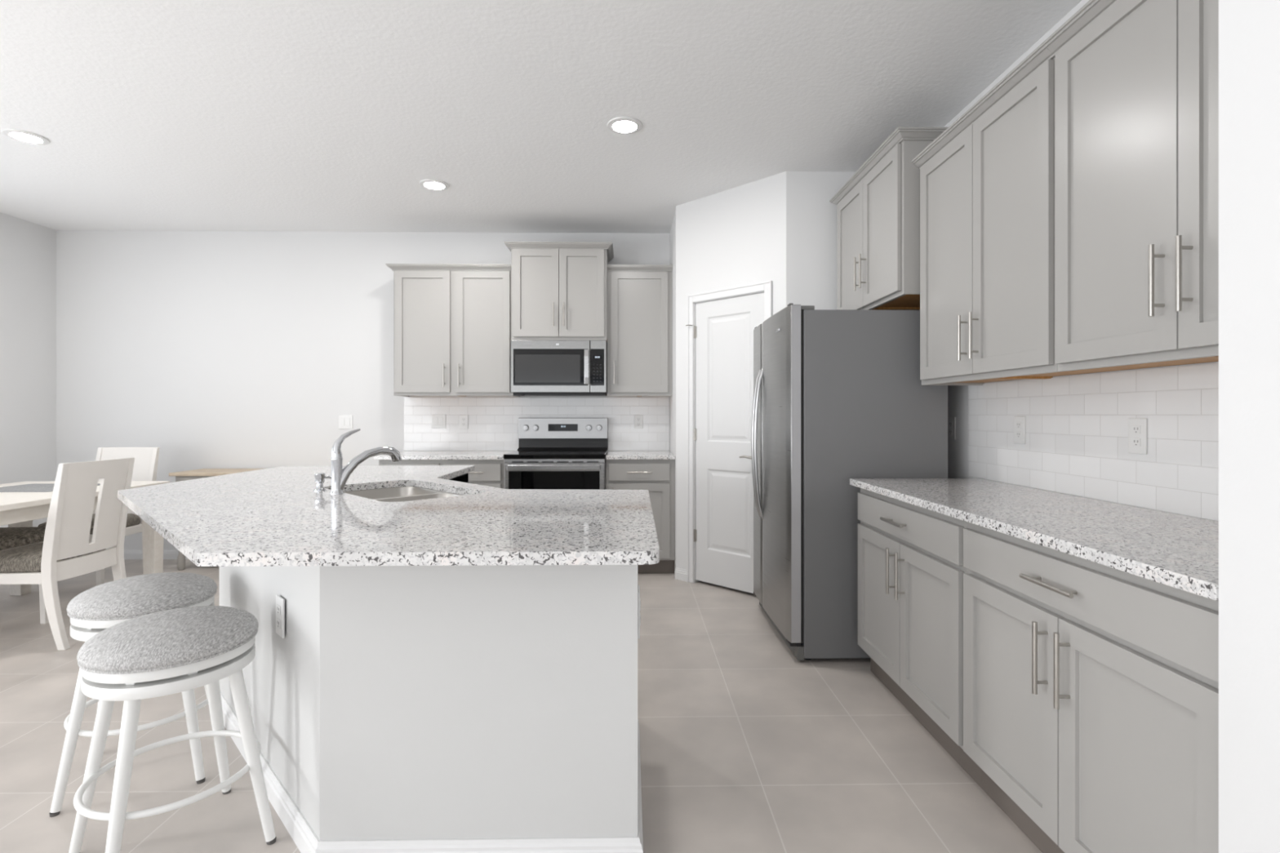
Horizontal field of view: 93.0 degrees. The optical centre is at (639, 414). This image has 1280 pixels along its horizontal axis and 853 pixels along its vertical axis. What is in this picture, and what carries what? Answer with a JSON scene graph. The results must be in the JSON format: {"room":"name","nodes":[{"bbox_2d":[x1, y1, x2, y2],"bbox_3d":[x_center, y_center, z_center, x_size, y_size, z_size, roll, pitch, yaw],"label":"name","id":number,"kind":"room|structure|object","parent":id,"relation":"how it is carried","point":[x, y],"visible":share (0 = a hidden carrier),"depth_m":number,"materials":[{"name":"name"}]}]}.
{"room":"kitchen","nodes":[
{"label":"kitchen","id":0,"kind":"room"},
{"bbox_2d":[0,212,56,527],"bbox_3d":[-4.880,-0.169,-1.229,0.120,2.778,12.710,0,0,-1],"label":"wall","id":1,"kind":"structure","parent":0,"point":[28,250],"depth_m":4.88,"materials":[{"name":"white paint"}]},
{"bbox_2d":[56,230,670,549],"bbox_3d":[-1.660,-0.169,5.242,6.780,2.778,0.120,0,0,-1],"label":"wall","id":2,"kind":"structure","parent":0,"point":[208,349],"depth_m":5.15,"materials":[{"name":"white paint"}]},
{"bbox_2d":[124,549,188,559],"bbox_3d":[-3.461,1.179,5.144,2.934,0.083,0.014,0,0,-1],"label":"baseboard","id":3,"kind":"structure","parent":2,"relation":"attached to","point":[128,553],"depth_m":5.13,"materials":[{"name":"white paint"}]},
{"bbox_2d":[338,414,352,428],"bbox_3d":[-2.504,0.060,5.163,0.118,0.118,0.009,0,0,-1],"label":"light switch","id":4,"kind":"object","parent":2,"relation":"attached to","point":[345,421],"visible":1,"depth_m":5.16,"materials":[{"name":"white plastic"}]},
{"bbox_2d":[385,263,519,396],"bbox_3d":[-1.522,-0.677,5.000,0.999,1.047,0.367,0,0,-1],"label":"upper cabinet","id":5,"kind":"object","parent":2,"relation":"attached to","point":[452,322],"visible":0.9,"depth_m":4.86,"materials":[{"name":"grey paint"}]},
{"bbox_2d":[404,397,669,450],"bbox_3d":[-0.879,0.079,5.191,2.260,0.455,0.008,0,0,-1],"label":"tile backsplash","id":6,"kind":"structure","parent":2,"relation":"attached to","point":[492,422],"depth_m":5.18,"materials":[{"name":"white tile"}]},
{"bbox_2d":[431,414,445,428],"bbox_3d":[-1.714,0.055,5.168,0.118,0.118,0.009,0,0,-1],"label":"light switch","id":7,"kind":"object","parent":6,"relation":"attached to","point":[438,421],"visible":1,"depth_m":5.17,"materials":[{"name":"white plastic"}]},
{"bbox_2d":[459,414,467,428],"bbox_3d":[-1.501,0.060,5.172,0.072,0.118,0.009,0,0,-1],"label":"wall outlet","id":8,"kind":"object","parent":6,"relation":"attached to","point":[463,418],"visible":1,"depth_m":5.17,"materials":[{"name":"white plastic"}]},
{"bbox_2d":[634,414,642,428],"bbox_3d":[-0.013,0.060,5.198,0.072,0.118,0.009,0,0,-1],"label":"wall outlet","id":9,"kind":"object","parent":6,"relation":"attached to","point":[637,418],"visible":1,"depth_m":5.20,"materials":[{"name":"white plastic"}]},
{"bbox_2d":[504,241,613,342],"bbox_3d":[-0.644,-0.975,4.975,0.847,0.766,0.447,0,0,-1],"label":"upper cabinet","id":10,"kind":"object","parent":2,"relation":"attached to","point":[559,289],"visible":0.96,"depth_m":4.80,"materials":[{"name":"grey paint"}]},
{"bbox_2d":[511,340,607,395],"bbox_3d":[-0.644,-0.372,4.975,0.752,0.440,0.430,0,0,-1],"label":"microwave","id":11,"kind":"object","parent":10,"relation":"attached to","point":[538,367],"visible":0.97,"depth_m":4.79,"materials":[{"name":"silver metal"}]},
{"bbox_2d":[607,264,672,396],"bbox_3d":[-0.004,-0.677,5.026,0.526,1.047,0.367,0,0,-1],"label":"upper cabinet","id":12,"kind":"object","parent":2,"relation":"attached to","point":[640,296],"visible":1,"depth_m":4.89,"materials":[{"name":"grey paint"}]},
{"bbox_2d":[0,559,1042,852],"bbox_3d":[-1.360,1.270,-1.169,7.160,0.100,12.950,0,0,-1],"label":"floor","id":13,"kind":"structure","parent":0,"point":[747,745],"depth_m":2.15,"materials":[{"name":"tile"}]},
{"bbox_2d":[0,526,45,551],"bbox_3d":[-4.158,0.736,3.849,0.556,0.968,0.456,0,0,-1],"label":"dining chair","id":14,"kind":"object","parent":13,"relation":"on","point":[10,537],"visible":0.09,"depth_m":3.84,"materials":[{"name":"fabric"}]},
{"bbox_2d":[0,457,134,649],"bbox_3d":[-3.251,0.736,3.370,0.556,0.968,0.456,0,0,-1],"label":"dining chair","id":15,"kind":"object","parent":13,"relation":"on","point":[65,552],"visible":0.93,"depth_m":3.27,"materials":[{"name":"beige wood"}]},
{"bbox_2d":[0,542,106,573],"bbox_3d":[-3.320,0.780,3.369,0.418,0.088,0.438,0,0,-1],"label":"seat cushion","id":16,"kind":"object","parent":15,"relation":"on","point":[29,558],"depth_m":3.18,"materials":[{"name":"fabric"}]},
{"bbox_2d":[0,480,169,595],"bbox_3d":[-3.750,0.840,3.229,0.989,0.760,1.985,0,0,-1],"label":"dining table","id":17,"kind":"object","parent":13,"relation":"on","point":[17,509],"visible":0.34,"depth_m":3.93,"materials":[{"name":"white wood"}]},
{"bbox_2d":[0,483,100,492],"bbox_3d":[-3.776,0.458,3.818,0.500,0.004,0.415,0,0,-1],"label":"placemat","id":18,"kind":"object","parent":17,"relation":"on","point":[48,487],"visible":0.63,"depth_m":3.75,"materials":[{"name":"fabric"}]},
{"bbox_2d":[38,447,159,586],"bbox_3d":[-3.962,0.736,4.465,0.456,0.968,0.556,0,0,-1],"label":"dining chair","id":19,"kind":"object","parent":13,"relation":"on","point":[146,459],"visible":0.23,"depth_m":4.69,"materials":[{"name":"beige wood"}]},
{"bbox_2d":[38,513,140,533],"bbox_3d":[-3.961,0.780,4.396,0.438,0.088,0.418,0,0,-1],"label":"seat cushion","id":20,"kind":"object","parent":19,"relation":"on","point":[133,521],"depth_m":4.49,"materials":[{"name":"fabric"}]},
{"bbox_2d":[48,572,217,817],"bbox_3d":[-1.706,0.892,2.099,0.415,0.655,0.415,0,0,-27],"label":"bar stool","id":21,"kind":"object","parent":13,"relation":"on","point":[98,608],"visible":0.7,"depth_m":1.96,"materials":[{"name":"grey fabric"}]},
{"bbox_2d":[66,572,217,618],"bbox_3d":[-1.706,0.604,2.099,0.402,0.078,0.402,0,0,18],"label":"cushion","id":22,"kind":"object","parent":21,"relation":"on","point":[132,597],"depth_m":1.99,"materials":[{"name":"grey fabric"}]},
{"bbox_2d":[68,605,276,852],"bbox_3d":[-1.309,0.892,1.707,0.415,0.655,0.415,0,0,40],"label":"bar stool","id":23,"kind":"object","parent":13,"relation":"on","point":[171,651],"visible":1,"depth_m":1.61,"materials":[{"name":"white metal"}]},
{"bbox_2d":[76,605,258,671],"bbox_3d":[-1.309,0.604,1.707,0.402,0.078,0.402,0,0,-6],"label":"cushion","id":24,"kind":"object","parent":23,"relation":"on","point":[177,639],"depth_m":1.60,"materials":[{"name":"grey fabric"}]},
{"bbox_2d":[168,468,263,570],"bbox_3d":[-3.035,0.836,4.931,1.280,0.768,0.395,0,0,-1],"label":"console table","id":25,"kind":"object","parent":13,"relation":"on","point":[202,473],"visible":0.12,"depth_m":4.76,"materials":[{"name":"brown wood"}]},
{"bbox_2d":[219,564,643,852],"bbox_3d":[-0.884,0.778,2.627,1.751,0.884,2.038,0,0,-1],"label":"kitchen island","id":26,"kind":"object","parent":13,"relation":"on","point":[397,708],"visible":0.62,"depth_m":1.63,"materials":[{"name":"grey paint"}]},
{"bbox_2d":[275,594,284,638],"bbox_3d":[-1.100,0.615,1.854,0.072,0.118,0.009,0,0,44],"label":"wall outlet","id":27,"kind":"object","parent":26,"relation":"attached to","point":[280,602],"visible":1,"depth_m":1.84,"materials":[{"name":"white plastic"}]},
{"bbox_2d":[276,604,280,614],"bbox_3d":[-1.102,0.594,1.852,0.032,0.027,0.002,0,0,44],"label":"socket","id":28,"kind":"object","parent":27,"relation":"attached to","point":[278,606],"depth_m":1.85,"materials":[{"name":"grey plastic"}]},
{"bbox_2d":[276,617,280,628],"bbox_3d":[-1.102,0.636,1.852,0.032,0.027,0.002,0,0,44],"label":"socket","id":29,"kind":"object","parent":27,"relation":"attached to","point":[278,620],"depth_m":1.85,"materials":[{"name":"grey plastic"}]},
{"bbox_2d":[117,465,659,566],"bbox_3d":[-1.040,0.321,2.518,2.146,0.030,2.348,0,0,-1],"label":"island countertop","id":30,"kind":"structure","parent":26,"relation":"on","point":[271,517],"depth_m":1.72,"materials":[{"name":"stone"}]},
{"bbox_2d":[312,472,331,491],"bbox_3d":[-1.286,0.271,2.466,0.048,0.070,0.074,0,0,44],"label":"soap dispenser","id":31,"kind":"object","parent":30,"relation":"on","point":[320,477],"visible":0.95,"depth_m":2.44,"materials":[{"name":"silver metal"}]},
{"bbox_2d":[329,428,401,494],"bbox_3d":[-1.097,0.180,2.441,0.049,0.252,0.279,0,0,44],"label":"kitchen faucet","id":32,"kind":"object","parent":30,"relation":"on","point":[340,475],"visible":1,"depth_m":2.37,"materials":[{"name":"silver metal"}]},
{"bbox_2d":[343,486,464,502],"bbox_3d":[-0.979,0.437,2.495,0.744,0.200,0.464,0,0,44],"label":"sink","id":33,"kind":"object","parent":30,"relation":"in","point":[398,494],"visible":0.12,"depth_m":2.73,"materials":[{"name":"silver metal"}]},
{"bbox_2d":[637,585,640,639],"bbox_3d":[-0.003,0.555,1.715,0.009,0.130,0.072,0,0,-1],"label":"wall outlet","id":34,"kind":"object","parent":26,"relation":"attached to","point":[638,588],"visible":0.99,"depth_m":1.68,"materials":[{"name":"white plastic"}]},
{"bbox_2d":[378,459,504,488],"bbox_3d":[-1.499,0.778,4.856,0.949,0.884,0.657,0,0,-1],"label":"base cabinet","id":35,"kind":"object","parent":13,"relation":"on","point":[489,473],"visible":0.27,"depth_m":4.58,"materials":[{"name":"grey paint"}]},
{"bbox_2d":[373,450,515,459],"bbox_3d":[-1.512,0.321,4.858,0.974,0.030,0.636,0,0,-1],"label":"countertop","id":36,"kind":"structure","parent":35,"relation":"on","point":[406,455],"depth_m":4.62,"materials":[{"name":"stone"}]},
{"bbox_2d":[448,472,469,483],"bbox_3d":[-1.299,0.781,3.301,0.580,0.878,0.596,0,0,-1],"label":"dishwasher","id":37,"kind":"object","parent":13,"relation":"on","point":[464,477],"visible":0.16,"depth_m":3.47,"materials":[{"name":"black plastic"}]},
{"bbox_2d":[503,417,608,489],"bbox_3d":[-0.644,0.612,4.840,0.758,1.176,0.700,0,0,-1],"label":"range","id":38,"kind":"object","parent":13,"relation":"on","point":[552,453],"visible":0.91,"depth_m":4.54,"materials":[{"name":"silver metal"}]},
{"bbox_2d":[503,449,608,458],"bbox_3d":[-0.644,0.310,4.832,0.758,0.032,0.615,0,0,-1],"label":"cooktop","id":39,"kind":"object","parent":38,"relation":"in","point":[519,454],"depth_m":4.54,"materials":[{"name":"black glass"}]},
{"bbox_2d":[605,459,675,573],"bbox_3d":[-0.001,0.778,4.881,0.526,0.884,0.657,0,0,-1],"label":"base cabinet","id":40,"kind":"object","parent":13,"relation":"on","point":[657,477],"visible":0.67,"depth_m":4.59,"materials":[{"name":"grey paint"}]},
{"bbox_2d":[605,450,675,459],"bbox_3d":[-0.001,0.321,4.884,0.524,0.030,0.636,0,0,-1],"label":"countertop","id":41,"kind":"structure","parent":40,"relation":"on","point":[611,455],"depth_m":4.62,"materials":[{"name":"stone"}]},
{"bbox_2d":[751,302,947,660],"bbox_3d":[1.090,0.335,3.435,0.845,1.770,0.897,0,0,-1],"label":"refrigerator","id":42,"kind":"object","parent":13,"relation":"on","point":[840,396],"visible":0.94,"depth_m":2.99,"materials":[{"name":"grey metal"}]},
{"bbox_2d":[857,488,982,788],"bbox_3d":[1.329,0.778,2.444,0.657,0.884,0.915,0,0,-1],"label":"base cabinet","id":43,"kind":"object","parent":13,"relation":"on","point":[911,569],"visible":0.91,"depth_m":2.32,"materials":[{"name":"grey paint"}]},
{"bbox_2d":[849,478,1218,600],"bbox_3d":[1.341,0.321,2.014,0.634,0.030,1.828,0,0,-1],"label":"countertop","id":44,"kind":"structure","parent":43,"relation":"on","point":[1178,551],"depth_m":1.72,"materials":[{"name":"stone"}]},
{"bbox_2d":[963,522,1218,852],"bbox_3d":[1.344,0.778,1.543,0.657,0.884,0.886,0,0,-1],"label":"base cabinet","id":45,"kind":"object","parent":13,"relation":"on","point":[1091,689],"visible":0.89,"depth_m":1.44,"materials":[{"name":"grey paint"}]},
{"bbox_2d":[0,0,1081,233],"bbox_3d":[-1.360,-1.608,-1.169,7.160,0.100,12.950,0,0,-1],"label":"ceiling","id":46,"kind":"structure","parent":0,"point":[155,115],"depth_m":3.04,"materials":[{"name":"white paint"}]},
{"bbox_2d":[1,128,50,145],"bbox_3d":[-3.433,-1.552,3.397,0.192,0.010,0.192,0,0,-1],"label":"recessed light","id":47,"kind":"object","parent":46,"relation":"in","point":[22,135],"visible":1,"depth_m":3.38,"materials":[{"name":"white plastic"}]},
{"bbox_2d":[419,178,448,190],"bbox_3d":[-1.391,-1.552,4.105,0.192,0.010,0.192,0,0,-1],"label":"recessed light","id":48,"kind":"object","parent":46,"relation":"in","point":[429,184],"visible":1,"depth_m":4.09,"materials":[{"name":"white plastic"}]},
{"bbox_2d":[606,116,642,134],"bbox_3d":[-0.082,-1.552,3.265,0.192,0.010,0.192,0,0,-1],"label":"recessed light","id":49,"kind":"object","parent":46,"relation":"in","point":[620,125],"visible":1,"depth_m":3.25,"materials":[{"name":"white plastic"}]},
{"bbox_2d":[670,171,855,573],"bbox_3d":[0.804,-0.169,4.409,1.906,2.778,0.576,0,0,44],"label":"wall","id":50,"kind":"structure","parent":0,"point":[780,228],"depth_m":4.08,"materials":[{"name":"white paint"}]},
{"bbox_2d":[675,567,687,582],"bbox_3d":[0.597,1.179,4.202,0.929,0.083,0.014,0,0,44],"label":"baseboard","id":51,"kind":"structure","parent":50,"relation":"attached to","point":[681,574],"depth_m":4.48,"materials":[{"name":"white paint"}]},
{"bbox_2d":[685,280,772,593],"bbox_3d":[0.625,0.174,4.215,0.704,2.092,0.157,0,0,44],"label":"door","id":52,"kind":"structure","parent":50,"relation":"in","point":[721,325],"depth_m":4.25,"materials":[{"name":"white paint"}]},
{"bbox_2d":[943,0,1218,521],"bbox_3d":[1.706,-0.169,3.172,0.120,2.778,4.135,0,0,-1],"label":"wall","id":53,"kind":"structure","parent":0,"point":[957,395],"depth_m":3.09,"materials":[{"name":"white paint"}]},
{"bbox_2d":[829,126,947,310],"bbox_3d":[1.421,-0.971,3.366,0.442,0.781,0.990,0,0,-1],"label":"upper cabinet","id":54,"kind":"object","parent":53,"relation":"attached to","point":[878,207],"visible":0.63,"depth_m":3.15,"materials":[{"name":"grey paint"}]},
{"bbox_2d":[947,417,955,439],"bbox_3d":[1.641,0.070,3.199,0.009,0.118,0.072,0,0,-1],"label":"wall outlet","id":55,"kind":"object","parent":53,"relation":"attached to","point":[951,420],"visible":1,"depth_m":3.19,"materials":[{"name":"white plastic"}]},
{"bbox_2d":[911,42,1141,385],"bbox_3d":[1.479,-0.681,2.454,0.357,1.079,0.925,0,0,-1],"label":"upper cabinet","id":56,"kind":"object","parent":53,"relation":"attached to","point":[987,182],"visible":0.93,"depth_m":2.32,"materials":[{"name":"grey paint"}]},
{"bbox_2d":[968,363,1218,521],"bbox_3d":[1.661,0.079,2.070,0.008,0.455,1.930,0,0,-1],"label":"tile backsplash","id":57,"kind":"structure","parent":53,"relation":"attached to","point":[1077,426],"depth_m":2.14,"materials":[{"name":"white tile"}]},
{"bbox_2d":[1013,416,1025,444],"bbox_3d":[1.643,0.065,2.628,0.009,0.118,0.072,0,0,-1],"label":"wall outlet","id":58,"kind":"object","parent":57,"relation":"attached to","point":[1019,421],"visible":1,"depth_m":2.62,"materials":[{"name":"white plastic"}]},
{"bbox_2d":[1016,422,1021,428],"bbox_3d":[1.640,0.044,2.628,0.002,0.027,0.032,0,0,-1],"label":"socket","id":59,"kind":"object","parent":58,"relation":"attached to","point":[1018,424],"depth_m":2.63,"materials":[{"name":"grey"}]},
{"bbox_2d":[1016,431,1021,438],"bbox_3d":[1.640,0.086,2.628,0.002,0.027,0.032,0,0,-1],"label":"socket","id":60,"kind":"object","parent":58,"relation":"attached to","point":[1018,433],"depth_m":2.63,"materials":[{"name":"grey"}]},
{"bbox_2d":[1128,417,1147,454],"bbox_3d":[1.653,0.070,2.019,0.009,0.118,0.072,0,0,-1],"label":"wall outlet","id":61,"kind":"object","parent":57,"relation":"attached to","point":[1137,427],"visible":1,"depth_m":2.01,"materials":[{"name":"white plastic"}]},
{"bbox_2d":[1132,425,1140,433],"bbox_3d":[1.650,0.049,2.019,0.002,0.027,0.032,0,0,-1],"label":"socket","id":62,"kind":"object","parent":61,"relation":"attached to","point":[1135,428],"depth_m":2.02,"materials":[{"name":"grey plastic"}]},
{"bbox_2d":[1132,438,1140,446],"bbox_3d":[1.650,0.091,2.019,0.002,0.027,0.032,0,0,-1],"label":"socket","id":63,"kind":"object","parent":61,"relation":"attached to","point":[1135,442],"depth_m":2.02,"materials":[{"name":"grey plastic"}]},
{"bbox_2d":[1043,0,1218,371],"bbox_3d":[1.494,-0.681,1.547,0.357,1.079,0.888,0,0,-1],"label":"upper cabinet","id":64,"kind":"object","parent":53,"relation":"attached to","point":[1136,82],"visible":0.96,"depth_m":1.68,"materials":[{"name":"grey paint"}]},
{"bbox_2d":[1218,0,1279,852],"bbox_3d":[1.495,-0.169,-3.187,0.760,2.778,8.575,0,0,-1],"label":"wall","id":65,"kind":"structure","parent":0,"point":[1249,30],"depth_m":1.04,"materials":[{"name":"white paint"}]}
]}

